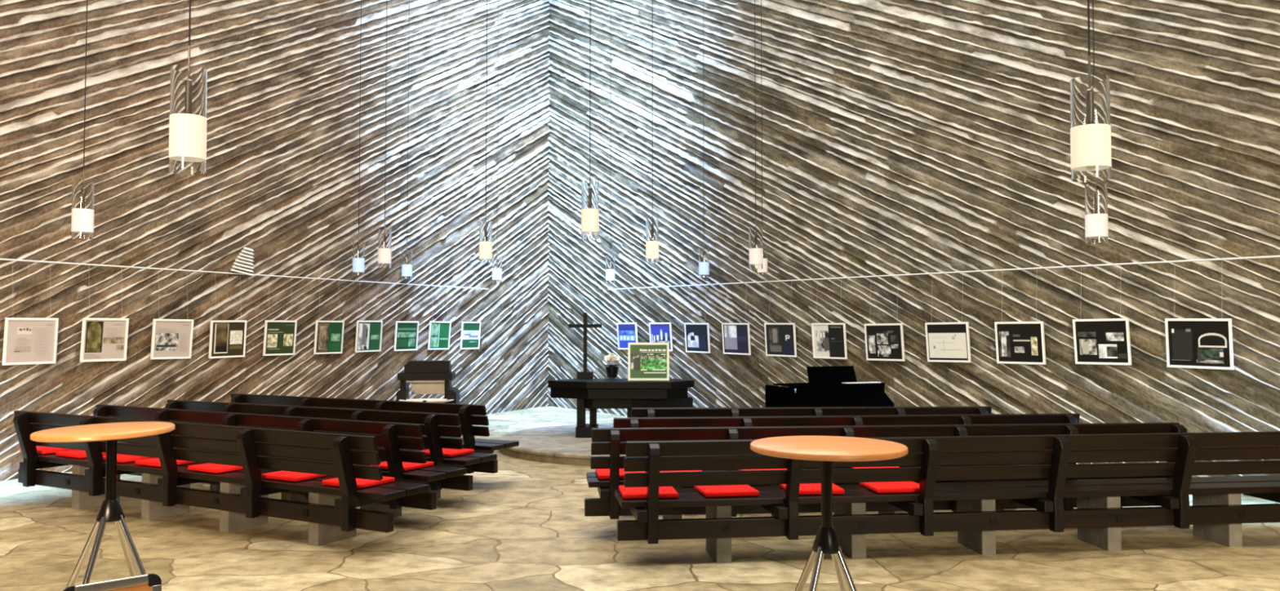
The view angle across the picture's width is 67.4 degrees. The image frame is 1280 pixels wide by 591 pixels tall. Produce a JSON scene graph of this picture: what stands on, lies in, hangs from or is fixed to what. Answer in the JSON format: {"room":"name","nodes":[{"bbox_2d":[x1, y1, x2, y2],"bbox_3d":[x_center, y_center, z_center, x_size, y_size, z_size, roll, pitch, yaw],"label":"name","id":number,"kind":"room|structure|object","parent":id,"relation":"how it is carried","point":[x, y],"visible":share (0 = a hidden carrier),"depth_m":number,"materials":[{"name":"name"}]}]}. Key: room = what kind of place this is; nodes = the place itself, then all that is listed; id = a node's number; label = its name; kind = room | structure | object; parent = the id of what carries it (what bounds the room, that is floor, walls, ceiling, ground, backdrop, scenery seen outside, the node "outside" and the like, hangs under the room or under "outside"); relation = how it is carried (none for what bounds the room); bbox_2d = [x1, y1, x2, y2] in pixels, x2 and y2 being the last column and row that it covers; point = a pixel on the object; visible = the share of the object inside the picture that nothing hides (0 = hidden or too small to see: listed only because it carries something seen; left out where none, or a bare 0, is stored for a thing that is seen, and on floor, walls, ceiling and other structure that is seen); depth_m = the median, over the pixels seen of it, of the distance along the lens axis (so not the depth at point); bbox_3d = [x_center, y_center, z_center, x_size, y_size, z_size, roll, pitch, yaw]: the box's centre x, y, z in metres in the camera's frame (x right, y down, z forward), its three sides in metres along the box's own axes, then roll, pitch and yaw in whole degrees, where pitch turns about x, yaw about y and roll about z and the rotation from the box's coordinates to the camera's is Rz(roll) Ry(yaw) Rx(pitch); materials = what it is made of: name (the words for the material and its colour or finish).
{"room":"house of worship","nodes":[
{"label":"house of worship","id":0,"kind":"room"},
{"bbox_2d":[0,0,550,481],"bbox_3d":[-6.207,-2.790,11.171,0.088,9.660,19.600,-1,-2,26],"label":"wall","id":1,"kind":"structure","parent":0,"point":[285,113],"depth_m":13.42,"materials":[{"name":"wood"}]},
{"bbox_2d":[228,246,253,276],"bbox_3d":[-5.318,-0.456,12.816,0.089,0.393,0.341,-1,-2,26],"label":"air vent","id":2,"kind":"object","parent":1,"relation":"in","point":[242,264],"visible":1,"depth_m":12.84,"materials":[{"name":"grey metal"}]},
{"bbox_2d":[0,257,488,289],"bbox_3d":[-6.448,-0.362,10.579,0.074,0.030,16.273,-1,-2,26],"label":"rail","id":3,"kind":"object","parent":1,"relation":"attached to","point":[1,259],"visible":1,"depth_m":12.31,"materials":[{"name":"white metal"}]},
{"bbox_2d":[1,261,58,365],"bbox_3d":[-6.531,0.191,10.305,0.060,1.099,0.558,-1,-2,26],"label":"framed picture","id":4,"kind":"object","parent":3,"relation":"hanging from","point":[26,340],"visible":1,"depth_m":10.28,"materials":[{"name":"white paper"}]},
{"bbox_2d":[5,320,55,363],"bbox_3d":[-6.528,0.490,10.294,0.023,0.450,0.509,4,0,26],"label":"print","id":5,"kind":"object","parent":4,"relation":"attached to","point":[27,341],"depth_m":10.29,"materials":[{"name":"beige paper"}]},
{"bbox_2d":[80,306,128,362],"bbox_3d":[-6.160,0.212,11.059,0.060,1.092,0.553,-1,-2,26],"label":"framed picture","id":6,"kind":"object","parent":3,"relation":"hanging from","point":[102,340],"visible":1,"depth_m":11.04,"materials":[{"name":"white paper"}]},
{"bbox_2d":[83,320,126,359],"bbox_3d":[-6.159,0.509,11.049,0.018,0.450,0.505,4,0,26],"label":"print","id":7,"kind":"object","parent":6,"relation":"attached to","point":[103,340],"depth_m":11.05,"materials":[{"name":"beige paper"}]},
{"bbox_2d":[150,283,193,359],"bbox_3d":[-5.768,0.239,11.854,0.060,1.093,0.559,-1,-2,26],"label":"framed picture","id":8,"kind":"object","parent":3,"relation":"hanging from","point":[171,339],"visible":1,"depth_m":11.83,"materials":[{"name":"beige paper"}]},
{"bbox_2d":[153,320,191,357],"bbox_3d":[-5.767,0.538,11.844,0.018,0.443,0.508,4,0,26],"label":"print","id":9,"kind":"object","parent":8,"relation":"attached to","point":[171,339],"depth_m":11.84,"materials":[{"name":"beige paper"}]},
{"bbox_2d":[208,273,246,358],"bbox_3d":[-5.402,0.269,12.598,0.060,1.102,0.565,-1,-2,26],"label":"framed picture","id":10,"kind":"object","parent":3,"relation":"hanging from","point":[227,337],"visible":1,"depth_m":12.57,"materials":[{"name":"brown paper"}]},
{"bbox_2d":[211,322,244,356],"bbox_3d":[-5.403,0.571,12.588,0.014,0.442,0.511,4,1,26],"label":"print","id":11,"kind":"object","parent":10,"relation":"attached to","point":[228,339],"depth_m":12.59,"materials":[{"name":"brown paper"}]},
{"bbox_2d":[262,276,297,355],"bbox_3d":[-5.013,0.289,13.386,0.059,1.091,0.553,-1,-2,26],"label":"framed picture","id":12,"kind":"object","parent":3,"relation":"hanging from","point":[279,336],"visible":1,"depth_m":13.36,"materials":[{"name":"green paper"}]},
{"bbox_2d":[265,322,295,354],"bbox_3d":[-5.014,0.591,13.376,0.014,0.440,0.505,4,0,26],"label":"print","id":13,"kind":"object","parent":12,"relation":"attached to","point":[280,337],"depth_m":13.38,"materials":[{"name":"green paper"}]},
{"bbox_2d":[313,290,344,354],"bbox_3d":[-4.601,0.318,14.223,0.060,1.093,0.558,-1,-2,26],"label":"framed picture","id":14,"kind":"object","parent":3,"relation":"hanging from","point":[329,335],"visible":1,"depth_m":14.20,"materials":[{"name":"paper"}]},
{"bbox_2d":[315,322,342,352],"bbox_3d":[-4.602,0.618,14.213,0.012,0.444,0.510,4,0,26],"label":"print","id":15,"kind":"object","parent":14,"relation":"attached to","point":[329,335],"depth_m":14.21,"materials":[{"name":"green paper"}]},
{"bbox_2d":[355,281,382,352],"bbox_3d":[-4.226,0.339,14.983,0.059,1.084,0.564,-1,-2,26],"label":"framed picture","id":16,"kind":"object","parent":3,"relation":"hanging from","point":[368,333],"visible":1,"depth_m":14.96,"materials":[{"name":"green paper"}]},
{"bbox_2d":[356,322,381,351],"bbox_3d":[-4.228,0.635,14.973,0.013,0.441,0.513,4,0,26],"label":"print","id":17,"kind":"object","parent":16,"relation":"attached to","point":[368,334],"depth_m":14.97,"materials":[{"name":"green paper"}]},
{"bbox_2d":[393,285,418,351],"bbox_3d":[-3.834,0.366,15.780,0.059,1.085,0.557,-1,-2,26],"label":"framed picture","id":18,"kind":"object","parent":3,"relation":"hanging from","point":[406,339],"visible":1,"depth_m":15.76,"materials":[{"name":"green paper"}]},
{"bbox_2d":[395,322,417,349],"bbox_3d":[-3.835,0.665,15.770,0.012,0.438,0.507,4,0,26],"label":"print","id":19,"kind":"object","parent":18,"relation":"attached to","point":[406,333],"depth_m":15.77,"materials":[{"name":"green paper"}]},
{"bbox_2d":[427,293,451,350],"bbox_3d":[-3.452,0.394,16.553,0.060,1.088,0.566,-1,-2,26],"label":"framed picture","id":20,"kind":"object","parent":3,"relation":"hanging from","point":[439,334],"visible":1,"depth_m":16.53,"materials":[{"name":"green paper"}]},
{"bbox_2d":[429,322,449,348],"bbox_3d":[-3.454,0.690,16.544,0.013,0.441,0.512,4,-1,26],"label":"print","id":21,"kind":"object","parent":20,"relation":"attached to","point":[439,332],"depth_m":16.54,"materials":[{"name":"green paper"}]},
{"bbox_2d":[459,321,480,349],"bbox_3d":[-3.058,0.722,17.343,0.060,0.498,0.555,-1,-2,26],"label":"framed picture","id":22,"kind":"object","parent":1,"relation":"attached to","point":[470,331],"visible":1,"depth_m":17.33,"materials":[{"name":"paper"}]},
{"bbox_2d":[0,405,1279,590],"bbox_3d":[-0.042,1.917,7.500,21.432,0.120,25.122,0,-2,0],"label":"floor","id":23,"kind":"structure","parent":0,"point":[523,526],"depth_m":6.84,"materials":[{"name":"beige stone"}]},
{"bbox_2d":[30,422,174,587],"bbox_3d":[-2.668,1.209,4.769,0.630,1.108,0.630,2,-3,-40],"label":"bar table","id":24,"kind":"object","parent":23,"relation":"on","point":[110,510],"visible":1,"depth_m":4.76,"materials":[{"name":"brown wood"}]},
{"bbox_2d":[62,573,161,590],"bbox_3d":[-1.936,1.368,3.485,0.327,0.685,0.328,2,-3,-42],"label":"chair","id":25,"kind":"object","parent":23,"relation":"on","point":[149,582],"visible":1,"depth_m":3.48,"materials":[{"name":"wood"}]},
{"bbox_2d":[13,410,430,546],"bbox_3d":[-3.653,1.449,7.877,4.521,0.862,0.668,-1,-2,29],"label":"bench","id":26,"kind":"object","parent":23,"relation":"on","point":[331,513],"visible":0.85,"depth_m":7.45,"materials":[{"name":"brown wood"}]},
{"bbox_2d":[20,446,73,453],"bbox_3d":[-5.540,1.446,9.036,0.380,0.034,0.370,-1,-2,29],"label":"seat cushion","id":27,"kind":"object","parent":26,"relation":"on","point":[40,450],"visible":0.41,"depth_m":8.89,"materials":[{"name":"red fabric"}]},
{"bbox_2d":[55,449,106,457],"bbox_3d":[-5.040,1.437,8.762,0.380,0.034,0.370,-1,-2,30],"label":"seat cushion","id":28,"kind":"object","parent":26,"relation":"on","point":[75,453],"visible":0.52,"depth_m":8.63,"materials":[{"name":"red fabric"}]},
{"bbox_2d":[102,453,153,462],"bbox_3d":[-4.513,1.427,8.474,0.380,0.034,0.370,-1,-2,27],"label":"seat cushion","id":29,"kind":"object","parent":26,"relation":"on","point":[121,458],"visible":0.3,"depth_m":8.34,"materials":[{"name":"red fabric"}]},
{"bbox_2d":[134,457,198,466],"bbox_3d":[-4.031,1.418,8.210,0.380,0.034,0.370,-1,-2,28],"label":"seat cushion","id":30,"kind":"object","parent":26,"relation":"on","point":[154,461],"visible":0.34,"depth_m":8.10,"materials":[{"name":"red fabric"}]},
{"bbox_2d":[187,462,243,473],"bbox_3d":[-3.431,1.407,7.881,0.380,0.034,0.370,-1,-2,30],"label":"seat cushion","id":31,"kind":"object","parent":26,"relation":"on","point":[209,468],"visible":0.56,"depth_m":7.75,"materials":[{"name":"red fabric"}]},
{"bbox_2d":[261,471,328,481],"bbox_3d":[-2.663,1.393,7.460,0.380,0.034,0.370,-1,-2,28],"label":"seat cushion","id":32,"kind":"object","parent":26,"relation":"on","point":[279,475],"visible":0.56,"depth_m":7.34,"materials":[{"name":"red fabric"}]},
{"bbox_2d":[322,476,395,488],"bbox_3d":[-2.093,1.382,7.148,0.380,0.034,0.370,-1,-2,29],"label":"seat cushion","id":33,"kind":"object","parent":26,"relation":"on","point":[361,483],"visible":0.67,"depth_m":7.04,"materials":[{"name":"red fabric"}]},
{"bbox_2d":[93,404,466,517],"bbox_3d":[-3.417,1.475,8.645,4.261,0.862,0.668,-1,-2,29],"label":"bench","id":34,"kind":"object","parent":23,"relation":"on","point":[393,437],"visible":0.27,"depth_m":7.91,"materials":[{"name":"brown wood"}]},
{"bbox_2d":[369,461,434,471],"bbox_3d":[-1.979,1.410,7.984,0.380,0.034,0.370,-1,-2,27],"label":"seat cushion","id":35,"kind":"object","parent":34,"relation":"on","point":[407,466],"visible":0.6,"depth_m":7.88,"materials":[{"name":"red fabric"}]},
{"bbox_2d":[164,400,497,498],"bbox_3d":[-3.157,1.501,9.393,3.900,0.862,0.668,-1,-2,27],"label":"bench","id":36,"kind":"object","parent":23,"relation":"on","point":[433,425],"visible":0.34,"depth_m":8.65,"materials":[{"name":"brown wood"}]},
{"bbox_2d":[420,448,474,457],"bbox_3d":[-1.784,1.439,8.817,0.380,0.034,0.370,-1,-2,26],"label":"seat cushion","id":37,"kind":"object","parent":36,"relation":"on","point":[446,452],"visible":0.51,"depth_m":8.73,"materials":[{"name":"red fabric"}]},
{"bbox_2d":[230,393,519,473],"bbox_3d":[-2.994,1.534,10.379,3.718,0.862,0.668,-1,-2,28],"label":"bench","id":38,"kind":"object","parent":23,"relation":"on","point":[465,411],"visible":0.3,"depth_m":9.73,"materials":[{"name":"brown wood"}]},
{"bbox_2d":[396,360,459,448],"bbox_3d":[-2.756,1.440,12.441,0.766,1.170,0.960,0,-2,-6],"label":"wooden console","id":39,"kind":"object","parent":23,"relation":"on","point":[425,376],"visible":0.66,"depth_m":12.55,"materials":[{"name":"black wood"}]},
{"bbox_2d":[399,398,453,403],"bbox_3d":[-2.715,1.347,12.207,0.690,0.042,0.428,0,-2,-6],"label":"keyboard","id":40,"kind":"object","parent":39,"relation":"on","point":[423,400],"depth_m":12.30,"materials":[{"name":"white plastic"}]},
{"bbox_2d":[497,422,626,466],"bbox_3d":[0.020,1.973,12.940,3.840,0.140,3.840,0,-2,0],"label":"step","id":41,"kind":"structure","parent":23,"relation":"on","point":[559,445],"depth_m":11.99,"materials":[{"name":"stone"}]},
{"bbox_2d":[548,378,693,437],"bbox_3d":[-0.254,1.531,13.075,1.983,0.753,0.860,0,-2,0],"label":"altar table","id":42,"kind":"object","parent":41,"relation":"on","point":[593,394],"visible":0.76,"depth_m":12.80,"materials":[{"name":"black wood"}]},
{"bbox_2d":[568,312,601,378],"bbox_3d":[-0.774,0.706,13.531,0.468,0.927,0.140,0,-2,0],"label":"cross","id":43,"kind":"object","parent":42,"relation":"on","point":[580,375],"visible":1,"depth_m":13.51,"materials":[{"name":"black wood"}]},
{"bbox_2d":[604,352,621,377],"bbox_3d":[-0.387,0.993,13.631,0.247,0.359,0.215,0,-2,0],"label":"potted plant","id":44,"kind":"object","parent":42,"relation":"on","point":[611,371],"visible":1,"depth_m":13.57,"materials":[{"name":"white plant"}]},
{"bbox_2d":[627,342,669,380],"bbox_3d":[0.116,0.897,13.052,0.558,0.512,0.150,0,-2,0],"label":"poster","id":45,"kind":"object","parent":42,"relation":"on","point":[646,361],"visible":1,"depth_m":13.02,"materials":[{"name":"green paper"}]},
{"bbox_2d":[631,406,991,469],"bbox_3d":[1.643,1.498,9.321,3.574,0.862,0.668,0,-2,-3],"label":"bench","id":46,"kind":"object","parent":23,"relation":"on","point":[844,411],"visible":0.11,"depth_m":9.09,"materials":[{"name":"brown wood"}]},
{"bbox_2d":[750,435,907,590],"bbox_3d":[0.810,1.190,4.118,0.665,1.102,0.665,0,-2,-4],"label":"bar table","id":47,"kind":"object","parent":23,"relation":"on","point":[826,450],"visible":1,"depth_m":4.08,"materials":[{"name":"brown wood"}]},
{"bbox_2d":[764,365,893,407],"bbox_3d":[2.152,1.379,10.795,1.416,1.180,0.608,1,-2,-22],"label":"grand piano","id":48,"kind":"object","parent":23,"relation":"on","point":[837,386],"visible":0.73,"depth_m":10.55,"materials":[{"name":"black wood"}]},
{"bbox_2d":[608,413,1079,515],"bbox_3d":[1.806,1.468,8.438,4.221,0.862,0.668,0,-2,-6],"label":"bench","id":49,"kind":"object","parent":23,"relation":"on","point":[1072,418],"visible":0.18,"depth_m":8.21,"materials":[{"name":"brown wood"}]},
{"bbox_2d":[584,422,1186,530],"bbox_3d":[1.948,1.440,7.612,4.778,0.862,0.668,0,-2,-5],"label":"bench","id":50,"kind":"object","parent":23,"relation":"on","point":[607,504],"visible":0.32,"depth_m":7.35,"materials":[{"name":"brown wood"}]},
{"bbox_2d":[595,468,645,479],"bbox_3d":[-0.147,1.395,7.527,0.380,0.034,0.370,0,-2,-7],"label":"seat cushion","id":51,"kind":"object","parent":50,"relation":"on","point":[604,473],"visible":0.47,"depth_m":7.43,"materials":[{"name":"red fabric"}]},
{"bbox_2d":[659,470,702,471],"bbox_3d":[0.301,1.396,7.569,0.380,0.034,0.370,0,-2,-3],"label":"seat cushion","id":52,"kind":"object","parent":50,"relation":"on","point":[686,470],"visible":0.08,"depth_m":7.52,"materials":[{"name":"red fabric"}]},
{"bbox_2d":[737,468,786,471],"bbox_3d":[0.998,1.399,7.634,0.380,0.034,0.370,0,-2,-5],"label":"seat cushion","id":53,"kind":"object","parent":50,"relation":"on","point":[772,468],"visible":0.16,"depth_m":7.61,"materials":[{"name":"red fabric"}]},
{"bbox_2d":[852,466,899,468],"bbox_3d":[1.914,1.401,7.720,0.380,0.034,0.370,0,-2,-3],"label":"seat cushion","id":54,"kind":"object","parent":50,"relation":"on","point":[858,467],"visible":0.06,"depth_m":7.74,"materials":[{"name":"red fabric"}]},
{"bbox_2d":[614,431,1279,563],"bbox_3d":[2.816,1.417,6.935,6.020,0.862,0.668,0,-2,-7],"label":"bench","id":55,"kind":"object","parent":23,"relation":"on","point":[1217,513],"visible":0.96,"depth_m":6.72,"materials":[{"name":"brown wood"}]},
{"bbox_2d":[618,485,678,498],"bbox_3d":[0.055,1.366,6.693,0.380,0.034,0.370,0,-2,-6],"label":"seat cushion","id":56,"kind":"object","parent":55,"relation":"on","point":[664,491],"visible":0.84,"depth_m":6.55,"materials":[{"name":"red fabric"}]},
{"bbox_2d":[693,484,759,497],"bbox_3d":[0.605,1.369,6.763,0.380,0.034,0.370,0,-2,-10],"label":"seat cushion","id":57,"kind":"object","parent":55,"relation":"on","point":[730,490],"visible":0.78,"depth_m":6.62,"materials":[{"name":"red fabric"}]},
{"bbox_2d":[779,483,844,494],"bbox_3d":[1.220,1.371,6.842,0.380,0.034,0.370,0,-2,-5],"label":"seat cushion","id":58,"kind":"object","parent":55,"relation":"on","point":[806,488],"visible":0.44,"depth_m":6.68,"materials":[{"name":"red fabric"}]},
{"bbox_2d":[859,481,919,493],"bbox_3d":[1.825,1.374,6.920,0.380,0.034,0.370,0,-2,-7],"label":"seat cushion","id":59,"kind":"object","parent":55,"relation":"on","point":[884,486],"visible":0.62,"depth_m":6.80,"materials":[{"name":"red fabric"}]},
{"bbox_2d":[546,0,1279,496],"bbox_3d":[4.263,-2.782,11.409,0.085,9.660,21.100,1,-2,-36],"label":"wall","id":60,"kind":"structure","parent":0,"point":[900,136],"depth_m":12.28,"materials":[{"name":"wood"}]},
{"bbox_2d":[616,322,637,349],"bbox_3d":[-0.230,0.740,17.433,0.059,0.490,0.602,1,-2,-36],"label":"framed picture","id":61,"kind":"object","parent":60,"relation":"attached to","point":[627,332],"visible":0.82,"depth_m":17.45,"materials":[{"name":"blue paper"}]},
{"bbox_2d":[648,322,672,351],"bbox_3d":[0.358,0.715,16.621,0.060,0.490,0.612,1,-2,-36],"label":"framed picture","id":62,"kind":"object","parent":60,"relation":"attached to","point":[660,332],"visible":0.79,"depth_m":16.59,"materials":[{"name":"blue paper"}]},
{"bbox_2d":[607,255,1279,289],"bbox_3d":[4.173,-0.295,11.446,0.074,0.100,16.203,1,-2,-36],"label":"rail","id":63,"kind":"object","parent":60,"relation":"attached to","point":[1268,256],"visible":1,"depth_m":11.31,"materials":[{"name":"white metal"}]},
{"bbox_2d":[684,286,710,353],"bbox_3d":[0.942,0.392,15.825,0.060,1.106,0.620,1,-2,-36],"label":"framed picture","id":64,"kind":"object","parent":63,"relation":"hanging from","point":[697,340],"visible":1,"depth_m":15.80,"materials":[{"name":"blue paper"}]},
{"bbox_2d":[685,324,708,351],"bbox_3d":[0.943,0.698,15.815,0.013,0.442,0.569,-4,1,-36],"label":"print","id":65,"kind":"object","parent":64,"relation":"attached to","point":[696,335],"depth_m":15.81,"materials":[{"name":"black"}]},
{"bbox_2d":[721,289,751,355],"bbox_3d":[1.505,0.373,15.048,0.060,1.110,0.633,1,-2,-36],"label":"framed picture","id":66,"kind":"object","parent":63,"relation":"hanging from","point":[735,336],"visible":1,"depth_m":15.02,"materials":[{"name":"blue paper"}]},
{"bbox_2d":[723,324,748,353],"bbox_3d":[1.506,0.678,15.038,0.013,0.446,0.581,-4,1,-36],"label":"print","id":67,"kind":"object","parent":66,"relation":"attached to","point":[735,337],"depth_m":15.04,"materials":[{"name":"blue"}]},
{"bbox_2d":[764,288,796,357],"bbox_3d":[2.081,0.352,14.252,0.060,1.112,0.635,1,-2,-36],"label":"framed picture","id":68,"kind":"object","parent":63,"relation":"hanging from","point":[780,338],"visible":1,"depth_m":14.23,"materials":[{"name":"paper"}]},
{"bbox_2d":[765,324,794,355],"bbox_3d":[2.081,0.656,14.242,0.015,0.450,0.583,-4,1,-36],"label":"print","id":69,"kind":"object","parent":68,"relation":"attached to","point":[780,339],"depth_m":14.24,"materials":[{"name":"black paper"}]},
{"bbox_2d":[811,280,847,359],"bbox_3d":[2.650,0.330,13.466,0.060,1.114,0.622,1,-2,-36],"label":"framed picture","id":70,"kind":"object","parent":63,"relation":"hanging from","point":[828,340],"visible":1,"depth_m":13.45,"materials":[{"name":"white paper"}]},
{"bbox_2d":[813,324,844,357],"bbox_3d":[2.650,0.636,13.456,0.015,0.453,0.574,-4,1,-36],"label":"print","id":71,"kind":"object","parent":70,"relation":"attached to","point":[828,340],"depth_m":13.45,"materials":[{"name":"black"}]},
{"bbox_2d":[864,290,905,361],"bbox_3d":[3.222,0.308,12.676,0.060,1.112,0.630,1,-2,-36],"label":"framed picture","id":72,"kind":"object","parent":63,"relation":"hanging from","point":[883,341],"visible":1,"depth_m":12.65,"materials":[{"name":"black paper"}]},
{"bbox_2d":[866,324,902,359],"bbox_3d":[3.223,0.616,12.666,0.014,0.443,0.579,-4,0,-36],"label":"print","id":73,"kind":"object","parent":72,"relation":"attached to","point":[882,341],"depth_m":12.66,"materials":[{"name":"black paper"}]},
{"bbox_2d":[924,272,971,362],"bbox_3d":[3.801,0.279,11.876,0.060,1.099,0.629,1,-2,-36],"label":"framed picture","id":74,"kind":"object","parent":63,"relation":"hanging from","point":[946,342],"visible":1,"depth_m":11.85,"materials":[{"name":"white paper"}]},
{"bbox_2d":[927,324,968,360],"bbox_3d":[3.802,0.578,11.866,0.015,0.444,0.575,-4,0,-36],"label":"print","id":75,"kind":"object","parent":74,"relation":"attached to","point":[945,342],"depth_m":11.86,"materials":[{"name":"white paper"}]},
{"bbox_2d":[994,294,1046,364],"bbox_3d":[4.379,0.249,11.079,0.059,1.085,0.614,1,-2,-36],"label":"framed picture","id":76,"kind":"object","parent":63,"relation":"hanging from","point":[1016,342],"visible":1,"depth_m":11.06,"materials":[{"name":"black paper"}]},
{"bbox_2d":[996,323,1043,362],"bbox_3d":[4.379,0.546,11.070,0.014,0.440,0.563,-4,0,-36],"label":"print","id":77,"kind":"object","parent":76,"relation":"attached to","point":[1015,342],"depth_m":11.06,"materials":[{"name":"black paper"}]},
{"bbox_2d":[1072,267,1131,364],"bbox_3d":[4.945,0.214,10.298,0.060,1.058,0.613,1,-2,-36],"label":"framed picture","id":78,"kind":"object","parent":63,"relation":"hanging from","point":[1104,341],"visible":1,"depth_m":10.28,"materials":[{"name":"black paper"}]},
{"bbox_2d":[1075,320,1128,362],"bbox_3d":[4.946,0.495,10.289,0.014,0.443,0.560,-4,0,-36],"label":"print","id":79,"kind":"object","parent":78,"relation":"attached to","point":[1095,341],"depth_m":10.28,"materials":[{"name":"black paper"}]},
{"bbox_2d":[1164,318,1234,369],"bbox_3d":[5.522,0.194,9.501,0.060,1.062,0.622,1,-2,-36],"label":"framed picture","id":80,"kind":"object","parent":63,"relation":"hanging from","point":[1190,343],"visible":1,"depth_m":9.48,"materials":[{"name":"black paper"}]},
{"bbox_3d":[-0.042,-7.837,7.833,21.432,0.200,25.122,0,-2,0],"label":"ceiling","id":81,"kind":"structure","parent":0,"visible":0},
{"bbox_2d":[71,0,94,239],"bbox_3d":[-4.892,-4.103,8.545,0.171,7.214,0.171,0,-2,0],"label":"pendant lamp","id":82,"kind":"object","parent":81,"relation":"hanging from","point":[83,192],"visible":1,"depth_m":8.37,"materials":[{"name":"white glass"}]},
{"bbox_2d":[168,0,207,174],"bbox_3d":[-2.274,-4.226,4.947,0.171,7.214,0.171,0,-2,0],"label":"pendant lamp","id":83,"kind":"object","parent":81,"relation":"hanging from","point":[188,83],"visible":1,"depth_m":4.76,"materials":[{"name":"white glass"}]},
{"bbox_2d":[352,0,364,275],"bbox_3d":[-4.240,-3.905,14.578,0.171,7.199,0.171,0,-2,0],"label":"pendant lamp","id":84,"kind":"object","parent":81,"relation":"hanging from","point":[358,246],"visible":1,"depth_m":14.40,"materials":[{"name":"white glass"}]},
{"bbox_2d":[377,14,391,268],"bbox_3d":[-3.389,-3.964,12.858,0.172,7.199,0.172,0,-2,0],"label":"pendant lamp","id":85,"kind":"object","parent":81,"relation":"hanging from","point":[384,235],"visible":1,"depth_m":12.68,"materials":[{"name":"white glass"}]},
{"bbox_2d":[401,32,412,279],"bbox_3d":[-3.796,-3.865,15.751,0.167,7.200,0.167,0,-2,0],"label":"pendant lamp","id":86,"kind":"object","parent":81,"relation":"hanging from","point":[406,255],"visible":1,"depth_m":15.58,"materials":[{"name":"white glass"}]},
{"bbox_2d":[479,0,492,262],"bbox_3d":[-1.875,-4.001,11.780,0.158,7.199,0.158,0,-2,0],"label":"pendant lamp","id":87,"kind":"object","parent":81,"relation":"hanging from","point":[485,227],"visible":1,"depth_m":11.61,"materials":[{"name":"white glass"}]},
{"bbox_2d":[492,0,502,284],"bbox_3d":[-2.491,-3.817,16.840,0.170,7.220,0.170,0,-2,0],"label":"pendant lamp","id":88,"kind":"object","parent":81,"relation":"hanging from","point":[496,260],"visible":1,"depth_m":16.67,"materials":[{"name":"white glass"}]},
{"bbox_2d":[581,0,599,239],"bbox_3d":[-0.478,-4.111,9.309,0.171,7.147,0.171,0,-2,0],"label":"pendant lamp","id":89,"kind":"object","parent":81,"relation":"hanging from","point":[589,188],"visible":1,"depth_m":9.13,"materials":[{"name":"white glass"}]},
{"bbox_2d":[605,223,614,283],"bbox_3d":[-0.515,-3.821,16.840,0.163,7.213,0.163,0,-2,0],"label":"pendant lamp","id":90,"kind":"object","parent":81,"relation":"hanging from","point":[610,260],"visible":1,"depth_m":16.66,"materials":[{"name":"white glass"}]},
{"bbox_2d":[645,4,658,262],"bbox_3d":[0.151,-4.001,11.780,0.160,7.199,0.160,0,-2,0],"label":"pendant lamp","id":91,"kind":"object","parent":81,"relation":"hanging from","point":[651,224],"visible":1,"depth_m":11.61,"materials":[{"name":"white glass"}]},
{"bbox_2d":[698,0,709,277],"bbox_3d":[1.009,-3.881,15.260,0.162,7.200,0.162,0,-2,0],"label":"pendant lamp","id":92,"kind":"object","parent":81,"relation":"hanging from","point":[704,257],"visible":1,"depth_m":15.09,"materials":[{"name":"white glass"}]},
{"bbox_2d":[749,0,762,269],"bbox_3d":[1.570,-3.955,13.116,0.185,7.199,0.185,0,-2,0],"label":"pendant lamp","id":93,"kind":"object","parent":81,"relation":"hanging from","point":[755,232],"visible":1,"depth_m":12.93,"materials":[{"name":"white glass"}]},
{"bbox_2d":[757,0,767,274],"bbox_3d":[1.816,-3.912,14.364,0.150,7.199,0.150,0,-2,0],"label":"pendant lamp","id":94,"kind":"object","parent":81,"relation":"hanging from","point":[764,271],"visible":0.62,"depth_m":14.21,"materials":[{"name":"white glass"}]},
{"bbox_2d":[1070,0,1111,182],"bbox_3d":[2.092,-4.191,4.577,0.171,7.310,0.171,0,-2,0],"label":"pendant lamp","id":95,"kind":"object","parent":81,"relation":"hanging from","point":[1090,94],"visible":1,"depth_m":4.39,"materials":[{"name":"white glass"}]},
{"bbox_2d":[1084,0,1108,244],"bbox_3d":[3.727,-4.078,7.958,0.171,7.305,0.171,0,-2,0],"label":"pendant lamp","id":96,"kind":"object","parent":81,"relation":"hanging from","point":[1096,227],"visible":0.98,"depth_m":7.77,"materials":[{"name":"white glass"}]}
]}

